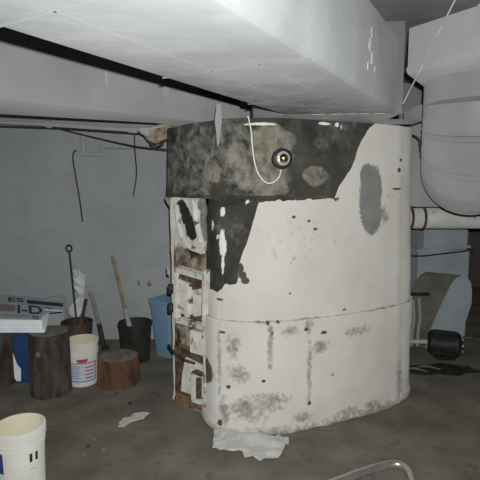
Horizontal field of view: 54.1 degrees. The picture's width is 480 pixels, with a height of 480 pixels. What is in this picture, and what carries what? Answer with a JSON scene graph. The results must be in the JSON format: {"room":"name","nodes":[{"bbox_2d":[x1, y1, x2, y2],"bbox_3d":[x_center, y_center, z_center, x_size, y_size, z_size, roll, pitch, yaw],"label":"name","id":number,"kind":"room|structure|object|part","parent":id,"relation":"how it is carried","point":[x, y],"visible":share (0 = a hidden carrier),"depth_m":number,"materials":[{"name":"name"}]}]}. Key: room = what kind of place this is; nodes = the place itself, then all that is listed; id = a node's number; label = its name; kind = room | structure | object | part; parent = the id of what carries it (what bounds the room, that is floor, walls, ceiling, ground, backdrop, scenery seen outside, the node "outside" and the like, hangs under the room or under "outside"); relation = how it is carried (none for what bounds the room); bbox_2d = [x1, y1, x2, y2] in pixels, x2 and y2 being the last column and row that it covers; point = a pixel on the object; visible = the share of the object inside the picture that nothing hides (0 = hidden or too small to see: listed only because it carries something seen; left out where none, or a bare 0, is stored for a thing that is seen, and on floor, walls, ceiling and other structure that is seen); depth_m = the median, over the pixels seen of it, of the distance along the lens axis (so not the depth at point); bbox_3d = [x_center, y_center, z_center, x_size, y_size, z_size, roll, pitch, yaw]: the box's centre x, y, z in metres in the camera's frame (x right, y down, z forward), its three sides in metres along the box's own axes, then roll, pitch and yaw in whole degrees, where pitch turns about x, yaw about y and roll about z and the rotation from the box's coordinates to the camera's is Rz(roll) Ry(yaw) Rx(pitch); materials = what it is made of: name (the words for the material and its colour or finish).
{"room":"mechanical room","nodes":[
{"label":"mechanical room","id":0,"kind":"room"},
{"bbox_2d":[0,101,250,338],"bbox_3d":[-1.125,-0.355,5.269,4.350,2.980,0.150,0,7,0],"label":"wall","id":1,"kind":"structure","parent":0,"point":[40,213],"depth_m":5.20,"materials":[{"name":"grey paint"}]},
{"bbox_2d":[0,120,138,132],"bbox_3d":[-1.961,-1.124,4.601,1.944,0.158,0.072,0,7,0],"label":"conduit","id":2,"kind":"object","parent":1,"relation":"attached to","point":[48,124],"visible":0.96,"depth_m":4.58,"materials":[{"name":"grey metal"}]},
{"bbox_2d":[0,126,140,134],"bbox_3d":[-1.921,-1.092,4.635,2.067,0.115,0.014,0,7,0],"label":"pipe","id":3,"kind":"object","parent":2,"relation":"attached to","point":[0,126],"visible":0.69,"depth_m":4.63,"materials":[{"name":"metal"}]},
{"bbox_2d":[53,127,167,149],"bbox_3d":[-1.291,-0.999,4.590,1.552,0.304,0.024,4,8,28],"label":"wire","id":4,"kind":"object","parent":2,"relation":"hanging from","point":[53,127],"visible":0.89,"depth_m":4.56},
{"bbox_2d":[133,133,136,194],"bbox_3d":[-1.046,-0.751,4.664,0.047,0.609,0.010,0,7,0],"label":"wire","id":5,"kind":"object","parent":2,"relation":"hanging from","point":[134,133],"visible":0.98,"depth_m":4.66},
{"bbox_2d":[74,129,103,155],"bbox_3d":[-1.618,-1.048,5.032,0.333,0.300,0.068,0,7,0],"label":"pipe fitting","id":6,"kind":"object","parent":1,"relation":"attached to","point":[82,152],"visible":0.93,"depth_m":5.02,"materials":[{"name":"white paint"}]},
{"bbox_2d":[72,149,82,221],"bbox_3d":[-1.741,-0.578,5.037,0.091,0.773,0.015,0,7,0],"label":"wire","id":7,"kind":"object","parent":6,"relation":"hanging from","point":[75,149],"visible":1,"depth_m":5.03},
{"bbox_2d":[105,147,162,148],"bbox_3d":[-1.141,-0.988,5.059,0.625,0.018,0.012,0,7,0],"label":"wire","id":8,"kind":"object","parent":6,"relation":"attached to","point":[159,147],"visible":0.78,"depth_m":5.05,"materials":[{"name":"black metal"}]},
{"bbox_2d":[0,287,479,479],"bbox_3d":[0.650,1.445,3.139,7.900,0.100,10.500,0,7,0],"label":"floor","id":9,"kind":"structure","parent":0,"point":[435,430],"depth_m":3.28,"materials":[{"name":"concrete"}]},
{"bbox_2d":[0,333,15,387],"bbox_3d":[-2.156,1.001,4.200,0.337,0.535,0.341,0,7,0],"label":"tree stump","id":10,"kind":"object","parent":9,"relation":"on","point":[7,378],"visible":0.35,"depth_m":4.10,"materials":[{"name":"brown wood"}]},
{"bbox_2d":[0,313,48,332],"bbox_3d":[-2.185,0.681,4.129,1.158,0.111,0.534,0,7,0],"label":"stack","id":11,"kind":"object","parent":10,"relation":"on","point":[6,325],"visible":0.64,"depth_m":3.88,"materials":[{"name":"white paper"}]},
{"bbox_2d":[0,295,63,319],"bbox_3d":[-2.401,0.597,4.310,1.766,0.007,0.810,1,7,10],"label":"newspaper","id":12,"kind":"object","parent":11,"relation":"on","point":[11,306],"visible":1,"depth_m":4.23,"materials":[{"name":"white paper"}]},
{"bbox_2d":[0,304,15,310],"bbox_3d":[-2.111,0.605,4.216,0.290,0.001,0.259,0,7,0],"label":"photo","id":13,"kind":"object","parent":12,"relation":"on","point":[3,307],"depth_m":4.21},
{"bbox_2d":[11,333,29,382],"bbox_3d":[-1.924,1.020,4.300,0.207,0.475,0.320,0,7,0],"label":"plastic tub","id":14,"kind":"object","parent":9,"relation":"on","point":[20,340],"visible":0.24,"depth_m":4.15,"materials":[{"name":"blue plastic"}]},
{"bbox_2d":[0,413,45,479],"bbox_3d":[-1.262,1.247,2.710,0.281,0.393,0.281,0,7,0],"label":"plastic bucket","id":15,"kind":"object","parent":9,"relation":"on","point":[22,436],"visible":1,"depth_m":2.62,"materials":[{"name":"white plastic"}]},
{"bbox_2d":[0,455,3,474],"bbox_3d":[-1.332,1.236,2.601,0.068,0.120,0.008,4,8,33],"label":"print","id":16,"kind":"object","parent":15,"relation":"attached to","point":[1,456],"depth_m":2.59,"materials":[{"name":"plastic"}]},
{"bbox_2d":[28,325,71,399],"bbox_3d":[-1.609,1.026,3.985,0.334,0.535,0.346,0,7,0],"label":"tree stump","id":17,"kind":"object","parent":9,"relation":"on","point":[49,351],"visible":0.93,"depth_m":3.86,"materials":[{"name":"brown wood"}]},
{"bbox_2d":[47,295,69,325],"bbox_3d":[-2.017,0.878,5.095,0.371,0.572,0.394,-6,9,-43],"label":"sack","id":18,"kind":"object","parent":9,"relation":"on","point":[54,318],"visible":0.34,"depth_m":4.98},
{"bbox_2d":[60,317,92,336],"bbox_3d":[-1.668,1.012,4.830,0.318,0.368,0.318,0,7,0],"label":"bucket","id":19,"kind":"object","parent":9,"relation":"on","point":[85,328],"visible":0.48,"depth_m":4.74,"materials":[{"name":"brown metal"}]},
{"bbox_2d":[65,244,77,324],"bbox_3d":[-1.732,0.532,4.924,0.070,0.933,0.473,-4,8,-30],"label":"poker","id":20,"kind":"object","parent":19,"relation":"in","point":[68,244],"visible":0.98,"depth_m":4.95,"materials":[{"name":"metal"}]},
{"bbox_2d":[69,267,85,316],"bbox_3d":[-1.740,0.594,5.040,0.181,0.621,0.158,0,7,0],"label":"rag","id":21,"kind":"object","parent":20,"relation":"hanging from","point":[79,277],"visible":0.82,"depth_m":5.02,"materials":[{"name":"white fabric"}]},
{"bbox_2d":[79,299,87,324],"bbox_3d":[-1.642,0.801,4.901,0.039,0.358,0.190,2,7,14],"label":"wooden stick","id":22,"kind":"object","parent":19,"relation":"in","point":[85,300],"visible":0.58,"depth_m":4.90,"materials":[{"name":"brown wood"}]},
{"bbox_2d":[70,334,98,386],"bbox_3d":[-1.399,1.072,4.178,0.283,0.400,0.283,0,7,0],"label":"bucket","id":23,"kind":"object","parent":9,"relation":"on","point":[83,347],"visible":0.82,"depth_m":4.08,"materials":[{"name":"white plastic"}]},
{"bbox_2d":[88,292,108,350],"bbox_3d":[-1.538,0.885,5.107,0.099,0.608,0.364,-5,9,-38],"label":"spade","id":24,"kind":"object","parent":9,"relation":"on","point":[104,346],"visible":1,"depth_m":5.07,"materials":[{"name":"metal"}]},
{"bbox_3d":[-1.591,0.745,5.140,0.225,0.337,0.055,6,9,43],"label":"handle","id":25,"kind":"part","parent":24,"relation":"part of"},
{"bbox_2d":[97,323,108,350],"bbox_3d":[-1.472,1.049,5.059,0.097,0.292,0.183,-4,8,-31],"label":"socket","id":26,"kind":"object","parent":24,"relation":"attached to","point":[104,346],"depth_m":5.03,"materials":[{"name":"metal"}]},
{"bbox_2d":[96,349,140,390],"bbox_3d":[-1.085,1.145,4.200,0.381,0.249,0.380,0,7,0],"label":"tree stump","id":27,"kind":"object","parent":9,"relation":"on","point":[117,369],"visible":1,"depth_m":4.07,"materials":[{"name":"brown wood"}]},
{"bbox_2d":[118,411,149,426],"bbox_3d":[-0.805,1.338,3.523,0.140,0.012,0.287,5,8,36],"label":"sheet","id":28,"kind":"object","parent":9,"relation":"on","point":[135,416],"visible":1,"depth_m":3.52,"materials":[{"name":"white paper"}]},
{"bbox_2d":[118,317,151,362],"bbox_3d":[-1.053,1.011,4.737,0.339,0.390,0.339,0,7,0],"label":"bucket","id":29,"kind":"object","parent":9,"relation":"on","point":[136,337],"visible":0.78,"depth_m":4.62,"materials":[{"name":"plastic"}]},
{"bbox_2d":[111,255,131,325],"bbox_3d":[-1.234,0.677,4.863,0.134,0.964,0.686,-5,8,-34],"label":"shovel","id":30,"kind":"object","parent":29,"relation":"in","point":[126,313],"visible":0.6,"depth_m":4.87,"materials":[{"name":"brown wood"}]},
{"bbox_3d":[-1.257,0.493,4.924,0.034,0.446,0.386,-4,8,-30],"label":"handle","id":31,"kind":"part","parent":30,"relation":"part of","materials":[{"name":"brown wood"}]},
{"bbox_2d":[123,308,131,325],"bbox_3d":[-1.112,0.850,4.722,0.052,0.291,0.258,-4,8,-29],"label":"socket","id":32,"kind":"object","parent":30,"relation":"attached to","point":[126,313],"depth_m":4.74,"materials":[{"name":"metal"}]},
{"bbox_2d":[149,293,172,357],"bbox_3d":[-0.723,0.888,4.896,0.290,0.597,0.370,4,8,31],"label":"waste bin","id":33,"kind":"object","parent":9,"relation":"on","point":[162,320],"visible":0.5,"depth_m":4.77,"materials":[{"name":"blue plastic"}]},
{"bbox_2d":[212,427,288,460],"bbox_3d":[0.044,1.360,3.154,0.540,0.045,0.345,2,7,17],"label":"sheet","id":34,"kind":"object","parent":9,"relation":"on","point":[259,445],"visible":1,"depth_m":3.15,"materials":[{"name":"white paper"}]},
{"bbox_2d":[165,104,412,434],"bbox_3d":[0.438,0.131,4.123,2.093,2.285,2.107,0,7,0],"label":"furnace","id":35,"kind":"object","parent":9,"relation":"on","point":[290,308],"depth_m":3.35,"materials":[{"name":"metal"}]},
{"bbox_2d":[139,124,180,147],"bbox_3d":[-0.686,-0.945,4.127,0.424,0.286,0.241,-3,7,-25],"label":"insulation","id":36,"kind":"object","parent":35,"relation":"attached to","point":[154,134],"visible":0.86,"depth_m":4.07,"materials":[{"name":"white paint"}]},
{"bbox_3d":[-0.464,0.887,3.645,0.309,0.093,0.042,6,9,41],"label":"handle","id":37,"kind":"part","parent":35,"relation":"part of","materials":[{"name":"metal"}]},
{"bbox_3d":[-0.376,0.742,3.627,0.309,0.172,0.025,6,9,41],"label":"panel","id":38,"kind":"part","parent":35,"relation":"part of","materials":[{"name":"white metal"}]},
{"bbox_3d":[-0.375,0.449,3.575,0.240,0.271,0.050,6,9,41],"label":"firing door","id":39,"kind":"part","parent":35,"relation":"part of","materials":[{"name":"white metal"}]},
{"bbox_3d":[-0.364,0.432,3.540,0.340,0.436,0.065,6,9,41],"label":"door frame","id":40,"kind":"part","parent":35,"relation":"part of","materials":[{"name":"white metal"}]},
{"bbox_3d":[-0.380,0.501,3.644,0.295,1.661,0.270,0,7,0],"label":"door","id":41,"kind":"part","parent":35,"relation":"part of","materials":[{"name":"metal"}]},
{"bbox_3d":[-0.362,1.058,3.635,0.232,0.283,0.050,6,9,41],"label":"ash door","id":42,"kind":"part","parent":35,"relation":"part of","materials":[{"name":"white metal"}]},
{"bbox_3d":[-0.303,1.119,3.542,0.156,0.249,0.040,6,9,41],"label":"door frame","id":43,"kind":"part","parent":35,"relation":"part of","materials":[{"name":"white metal"}]},
{"bbox_3d":[-0.145,-0.764,3.139,0.049,0.280,0.008,1,7,13],"label":"torn tape strip","id":44,"kind":"part","parent":35,"relation":"part of","materials":[{"name":"white paper"}]},
{"bbox_3d":[0.198,-0.584,3.061,0.302,0.435,0.102,-1,7,-12],"label":"round dial","id":45,"kind":"part","parent":35,"relation":"part of","materials":[{"name":"grey metal"}]},
{"bbox_3d":[0.282,-0.533,3.070,0.096,0.096,0.003,-1,7,-12],"label":"dial plate","id":46,"kind":"part","parent":35,"relation":"part of","materials":[{"name":"silver metal"}]},
{"bbox_3d":[0.283,-0.532,3.066,0.064,0.064,0.064,0,7,0],"label":"brass knob","id":47,"kind":"part","parent":35,"relation":"part of","materials":[{"name":"gold metal"}]},
{"bbox_2d":[250,21,422,123],"bbox_3d":[0.690,-1.166,3.711,1.180,0.566,1.556,0,7,0],"label":"duct","id":48,"kind":"object","parent":35,"relation":"on","point":[398,27],"visible":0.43,"depth_m":3.11,"materials":[{"name":"grey metal"}]},
{"bbox_2d":[0,0,399,115],"bbox_3d":[-0.507,-0.794,0.997,0.672,0.458,4.875,4,8,30],"label":"duct","id":49,"kind":"object","parent":48,"relation":"attached to","point":[286,57],"visible":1,"depth_m":1.67,"materials":[{"name":"grey metal"}]},
{"bbox_2d":[402,0,455,103],"bbox_3d":[1.045,-1.024,2.634,0.009,0.423,0.577,-1,7,-5],"label":"wire","id":50,"kind":"object","parent":48,"relation":"attached to","point":[454,0],"visible":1,"depth_m":2.60,"materials":[{"name":"metal"}]},
{"bbox_2d":[406,4,479,85],"bbox_3d":[1.885,-1.197,2.985,1.374,0.284,2.111,4,8,33],"label":"duct","id":51,"kind":"object","parent":48,"relation":"attached to","point":[456,49],"visible":0.86,"depth_m":2.79,"materials":[{"name":"metal"}]},
{"bbox_2d":[421,70,479,214],"bbox_3d":[1.667,-0.625,3.334,0.718,0.927,0.935,3,7,22],"label":"duct","id":52,"kind":"object","parent":51,"relation":"attached to","point":[450,147],"visible":1,"depth_m":3.10,"materials":[{"name":"metal"}]},
{"bbox_2d":[412,135,420,151],"bbox_3d":[1.462,-0.819,3.982,0.154,0.147,0.022,0,7,0],"label":"pipe","id":53,"kind":"object","parent":35,"relation":"attached to","point":[413,136],"visible":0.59,"depth_m":3.97,"materials":[{"name":"black plastic"}]},
{"bbox_2d":[403,105,440,206],"bbox_3d":[1.915,-0.742,4.236,0.770,0.870,0.412,0,7,0],"label":"wall","id":54,"kind":"structure","parent":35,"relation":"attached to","point":[419,197],"depth_m":4.09,"materials":[{"name":"paint"}]},
{"bbox_3d":[1.597,-0.793,4.029,0.125,0.190,0.012,0,7,0],"label":"access panel","id":55,"kind":"part","parent":54,"relation":"part of","materials":[{"name":"grey paint"}]},
{"bbox_2d":[410,206,479,228],"bbox_3d":[2.715,-0.265,4.620,2.481,0.323,0.226,0,7,0],"label":"pipe","id":56,"kind":"object","parent":54,"relation":"attached to","point":[421,217],"visible":0.46,"depth_m":4.53,"materials":[{"name":"paint"}]},
{"bbox_2d":[328,460,416,479],"bbox_3d":[0.687,1.409,2.759,0.723,0.048,0.370,0,7,0],"label":"tube","id":57,"kind":"object","parent":9,"relation":"on","point":[388,464],"visible":1,"depth_m":2.83,"materials":[{"name":"metal"}]},
{"bbox_2d":[410,329,463,360],"bbox_3d":[1.999,1.059,4.808,0.514,0.278,0.273,3,7,22],"label":"motor","id":58,"kind":"object","parent":9,"relation":"on","point":[444,345],"visible":0.98,"depth_m":4.69,"materials":[{"name":"black metal"}]},
{"bbox_2d":[410,229,470,335],"bbox_3d":[2.313,0.285,5.651,0.610,1.620,0.600,0,7,0],"label":"blue plenum","id":59,"kind":"object","parent":9,"relation":"on","point":[423,241],"visible":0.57,"depth_m":5.38,"materials":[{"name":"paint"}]},
{"bbox_3d":[2.353,-0.223,5.627,0.489,0.605,0.530,0,7,0],"label":"casing","id":60,"kind":"part","parent":59,"relation":"part of","materials":[{"name":"blue paint"}]},
{"bbox_2d":[411,249,473,256],"bbox_3d":[2.228,0.146,5.281,0.793,0.087,0.055,0,7,-1],"label":"cable","id":61,"kind":"object","parent":59,"relation":"attached to","point":[472,249],"visible":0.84,"depth_m":5.28,"materials":[{"name":"rubber"}]},
{"bbox_2d":[410,272,471,347],"bbox_3d":[2.092,0.763,5.098,0.762,0.800,0.290,0,7,0],"label":"housing","id":62,"kind":"object","parent":9,"relation":"on","point":[441,301],"visible":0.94,"depth_m":5.05,"materials":[{"name":"beige metal"}]},
{"bbox_2d":[409,363,479,375],"bbox_3d":[1.926,1.216,4.484,0.777,0.040,0.317,0,7,0],"label":"metal plate","id":63,"kind":"object","parent":9,"relation":"on","point":[446,369],"depth_m":4.44,"materials":[{"name":"black metal"}]},
{"bbox_3d":[1.664,1.216,4.437,0.204,0.030,0.022,2,7,18],"label":"scrap strip","id":64,"kind":"part","parent":63,"relation":"part of","materials":[{"name":"grey metal"}]},
{"bbox_3d":[1.806,1.211,4.486,0.204,0.030,0.022,2,7,18],"label":"scrap strip","id":65,"kind":"part","parent":63,"relation":"part of","materials":[{"name":"grey metal"}]},
{"bbox_2d":[462,337,479,339],"bbox_3d":[2.620,1.112,5.328,0.204,0.030,0.022,2,7,18],"label":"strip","id":66,"kind":"object","parent":9,"relation":"on","point":[462,337],"visible":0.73,"depth_m":5.33,"materials":[{"name":"grey metal"}]},
{"bbox_2d":[369,0,479,82],"bbox_3d":[0.650,-1.614,2.781,7.900,0.100,10.500,0,7,0],"label":"ceiling","id":67,"kind":"structure","parent":0,"point":[414,13],"depth_m":3.33,"materials":[{"name":"paint"}]},
{"bbox_2d":[0,27,239,124],"bbox_3d":[-1.546,-1.272,3.423,3.925,0.690,1.079,-6,9,-43],"label":"duct","id":68,"kind":"object","parent":67,"relation":"hanging from","point":[39,77],"visible":0.56,"depth_m":3.26,"materials":[{"name":"metal"}]},
{"bbox_2d":[389,83,467,248],"bbox_3d":[1.890,-0.436,5.965,1.980,2.980,0.150,0,7,0],"label":"wall","id":69,"kind":"structure","parent":0,"point":[415,97],"depth_m":5.74,"materials":[{"name":"grey paint"}]},
{"bbox_2d":[467,229,479,286],"bbox_3d":[3.650,-0.567,7.082,1.900,2.980,2.100,0,7,0],"label":"wall","id":70,"kind":"structure","parent":0,"point":[473,234],"depth_m":8.09,"materials":[{"name":"grey paint"}]}
]}

